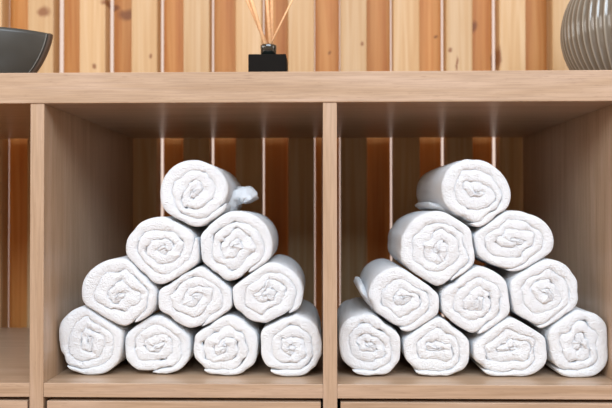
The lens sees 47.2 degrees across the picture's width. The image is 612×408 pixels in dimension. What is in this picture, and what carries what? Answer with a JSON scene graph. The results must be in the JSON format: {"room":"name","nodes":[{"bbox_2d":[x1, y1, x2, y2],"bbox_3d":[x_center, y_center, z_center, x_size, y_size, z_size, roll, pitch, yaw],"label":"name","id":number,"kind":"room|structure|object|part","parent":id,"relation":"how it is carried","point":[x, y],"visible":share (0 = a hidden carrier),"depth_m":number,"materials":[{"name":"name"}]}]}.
{"room":"spa","nodes":[
{"label":"spa","id":0,"kind":"room"},
{"bbox_2d":[0,0,569,328],"bbox_3d":[0.066,-0.684,1.373,5.616,2.760,0.069,0,-1,1],"label":"wall","id":1,"kind":"structure","parent":0,"point":[527,32],"depth_m":1.35,"materials":[{"name":"brown wood"}]},
{"bbox_3d":[0.015,0.706,0.088,6.000,0.050,4.800,0,-1,1],"label":"floor","id":2,"kind":"structure","parent":0,"visible":0},
{"bbox_2d":[0,70,611,407],"bbox_3d":[-0.154,0.263,1.110,1.152,0.860,0.430,0,-1,1],"label":"shelf unit","id":3,"kind":"object","parent":2,"relation":"on","point":[81,128],"visible":0.66,"depth_m":0.92,"materials":[{"name":"brown wood"}]},
{"bbox_3d":[-0.535,0.343,0.914,0.353,0.178,0.018,0,-1,1],"label":"drawer","id":4,"kind":"part","parent":3,"relation":"part of","materials":[{"name":"brown wood"}]},
{"bbox_2d":[0,27,52,72],"bbox_3d":[-0.466,-0.211,1.050,0.173,0.086,0.096,0,-1,1],"label":"bowl","id":5,"kind":"object","parent":3,"relation":"on","point":[21,50],"visible":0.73,"depth_m":1.02,"materials":[{"name":"ceramic"}]},
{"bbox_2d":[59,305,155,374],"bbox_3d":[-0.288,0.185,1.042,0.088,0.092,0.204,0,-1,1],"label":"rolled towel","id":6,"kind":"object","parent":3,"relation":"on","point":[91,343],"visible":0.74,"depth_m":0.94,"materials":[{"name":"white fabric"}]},
{"bbox_2d":[125,310,204,373],"bbox_3d":[-0.198,0.191,1.044,0.090,0.079,0.205,0,-1,1],"label":"rolled towel","id":7,"kind":"object","parent":3,"relation":"on","point":[159,343],"visible":0.77,"depth_m":0.94,"materials":[{"name":"white fabric"}]},
{"bbox_2d":[82,256,177,325],"bbox_3d":[-0.249,0.119,1.038,0.102,0.091,0.204,0,-1,1],"label":"rolled towel","id":8,"kind":"object","parent":7,"relation":"on","point":[116,289],"visible":0.79,"depth_m":0.94,"materials":[{"name":"white fabric"}]},
{"bbox_3d":[-0.157,0.342,0.906,0.353,0.178,0.018,0,-1,1],"label":"drawer","id":9,"kind":"part","parent":3,"relation":"part of","materials":[{"name":"brown wood"}]},
{"bbox_2d":[194,305,264,374],"bbox_3d":[-0.106,0.191,1.037,0.087,0.081,0.205,0,-1,1],"label":"rolled towel","id":10,"kind":"object","parent":3,"relation":"on","point":[230,344],"visible":0.92,"depth_m":0.94,"materials":[{"name":"white fabric"}]},
{"bbox_2d":[158,264,244,327],"bbox_3d":[-0.147,0.127,1.039,0.100,0.083,0.204,0,-1,1],"label":"rolled towel","id":11,"kind":"object","parent":10,"relation":"on","point":[199,296],"visible":0.94,"depth_m":0.94,"materials":[{"name":"white fabric"}]},
{"bbox_2d":[126,216,207,283],"bbox_3d":[-0.191,0.063,1.037,0.100,0.091,0.205,0,-1,1],"label":"rolled towel","id":12,"kind":"object","parent":11,"relation":"on","point":[164,248],"visible":0.92,"depth_m":0.94,"materials":[{"name":"white fabric"}]},
{"bbox_2d":[160,160,258,226],"bbox_3d":[-0.133,-0.013,1.040,0.128,0.091,0.206,0,-1,1],"label":"rolled towel","id":13,"kind":"object","parent":12,"relation":"on","point":[196,193],"visible":0.97,"depth_m":0.94,"materials":[{"name":"white fabric"}]},
{"bbox_2d":[201,211,277,280],"bbox_3d":[-0.092,0.057,1.039,0.100,0.095,0.207,0,-1,1],"label":"rolled towel","id":14,"kind":"object","parent":11,"relation":"on","point":[235,243],"visible":1,"depth_m":0.94,"materials":[{"name":"white fabric"}]},
{"bbox_2d":[246,0,292,71],"bbox_3d":[-0.052,-0.316,1.054,0.187,0.296,0.066,0,-1,1],"label":"reed diffuser","id":15,"kind":"object","parent":3,"relation":"on","point":[268,60],"visible":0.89,"depth_m":1.04,"materials":[{"name":"glass"}]},
{"bbox_2d":[248,54,287,71],"bbox_3d":[-0.056,-0.193,1.047,0.055,0.050,0.055,0,-1,1],"label":"bottle","id":16,"kind":"object","parent":15,"relation":"attached to","point":[256,62],"depth_m":1.02,"materials":[{"name":"black glass"}]},
{"bbox_2d":[261,299,321,375],"bbox_3d":[-0.018,0.190,1.030,0.083,0.083,0.205,0,-1,1],"label":"rolled towel","id":17,"kind":"object","parent":3,"relation":"on","point":[291,343],"visible":0.98,"depth_m":0.93,"materials":[{"name":"white fabric"}]},
{"bbox_2d":[233,254,304,322],"bbox_3d":[-0.050,0.120,1.036,0.096,0.082,0.206,0,-1,1],"label":"rolled towel","id":18,"kind":"object","parent":17,"relation":"on","point":[275,288],"visible":1,"depth_m":0.94,"materials":[{"name":"white fabric"}]},
{"bbox_2d":[337,297,399,375],"bbox_3d":[0.087,0.189,1.031,0.083,0.083,0.204,0,-1,1],"label":"rolled towel","id":19,"kind":"object","parent":3,"relation":"on","point":[369,344],"visible":0.98,"depth_m":0.93,"materials":[{"name":"white fabric"}]},
{"bbox_2d":[392,313,468,375],"bbox_3d":[0.176,0.192,1.032,0.089,0.078,0.204,0,-1,1],"label":"rolled towel","id":20,"kind":"object","parent":3,"relation":"on","point":[436,347],"visible":0.81,"depth_m":0.93,"materials":[{"name":"white fabric"}]},
{"bbox_2d":[353,258,438,331],"bbox_3d":[0.125,0.129,1.033,0.111,0.087,0.207,0,-1,1],"label":"rolled towel","id":21,"kind":"object","parent":20,"relation":"on","point":[392,292],"visible":1,"depth_m":0.93,"materials":[{"name":"white fabric"}]},
{"bbox_2d":[387,211,474,285],"bbox_3d":[0.178,0.060,1.033,0.100,0.101,0.204,0,-1,1],"label":"rolled towel","id":22,"kind":"object","parent":21,"relation":"on","point":[437,247],"visible":1,"depth_m":0.93,"materials":[{"name":"white fabric"}]},
{"bbox_2d":[415,159,510,226],"bbox_3d":[0.224,-0.014,1.033,0.104,0.092,0.204,0,-1,1],"label":"rolled towel","id":23,"kind":"object","parent":22,"relation":"on","point":[473,192],"visible":0.92,"depth_m":0.93,"materials":[{"name":"white fabric"}]},
{"bbox_3d":[0.221,0.342,0.898,0.353,0.178,0.018,0,-1,1],"label":"drawer","id":24,"kind":"part","parent":3,"relation":"part of","materials":[{"name":"brown wood"}]},
{"bbox_2d":[449,315,546,375],"bbox_3d":[0.274,0.192,1.030,0.098,0.078,0.205,0,-1,1],"label":"rolled towel","id":25,"kind":"object","parent":3,"relation":"on","point":[510,347],"visible":0.74,"depth_m":0.93,"materials":[{"name":"white fabric"}]},
{"bbox_2d":[421,263,509,333],"bbox_3d":[0.228,0.129,1.031,0.092,0.090,0.204,0,-1,1],"label":"rolled towel","id":26,"kind":"object","parent":25,"relation":"on","point":[476,300],"visible":0.9,"depth_m":0.93,"materials":[{"name":"white fabric"}]},
{"bbox_2d":[483,258,577,327],"bbox_3d":[0.319,0.120,1.028,0.092,0.092,0.207,0,-1,1],"label":"rolled towel","id":27,"kind":"object","parent":25,"relation":"on","point":[541,293],"visible":0.84,"depth_m":0.93,"materials":[{"name":"white fabric"}]},
{"bbox_2d":[468,210,553,270],"bbox_3d":[0.280,0.050,1.034,0.106,0.082,0.206,0,-1,1],"label":"rolled towel","id":28,"kind":"object","parent":27,"relation":"on","point":[512,240],"visible":0.91,"depth_m":0.93,"materials":[{"name":"white fabric"}]},
{"bbox_2d":[510,306,607,376],"bbox_3d":[0.363,0.186,1.025,0.079,0.090,0.205,0,-1,1],"label":"rolled towel","id":29,"kind":"object","parent":3,"relation":"on","point":[576,343],"visible":0.72,"depth_m":0.93,"materials":[{"name":"white fabric"}]},
{"bbox_2d":[560,0,611,69],"bbox_3d":[0.501,-0.279,1.061,0.218,0.220,0.218,-1,-1,38],"label":"ribbed vase","id":30,"kind":"object","parent":3,"relation":"on","point":[586,25],"visible":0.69,"depth_m":1.02,"materials":[{"name":"grey ceramic"}]}
]}

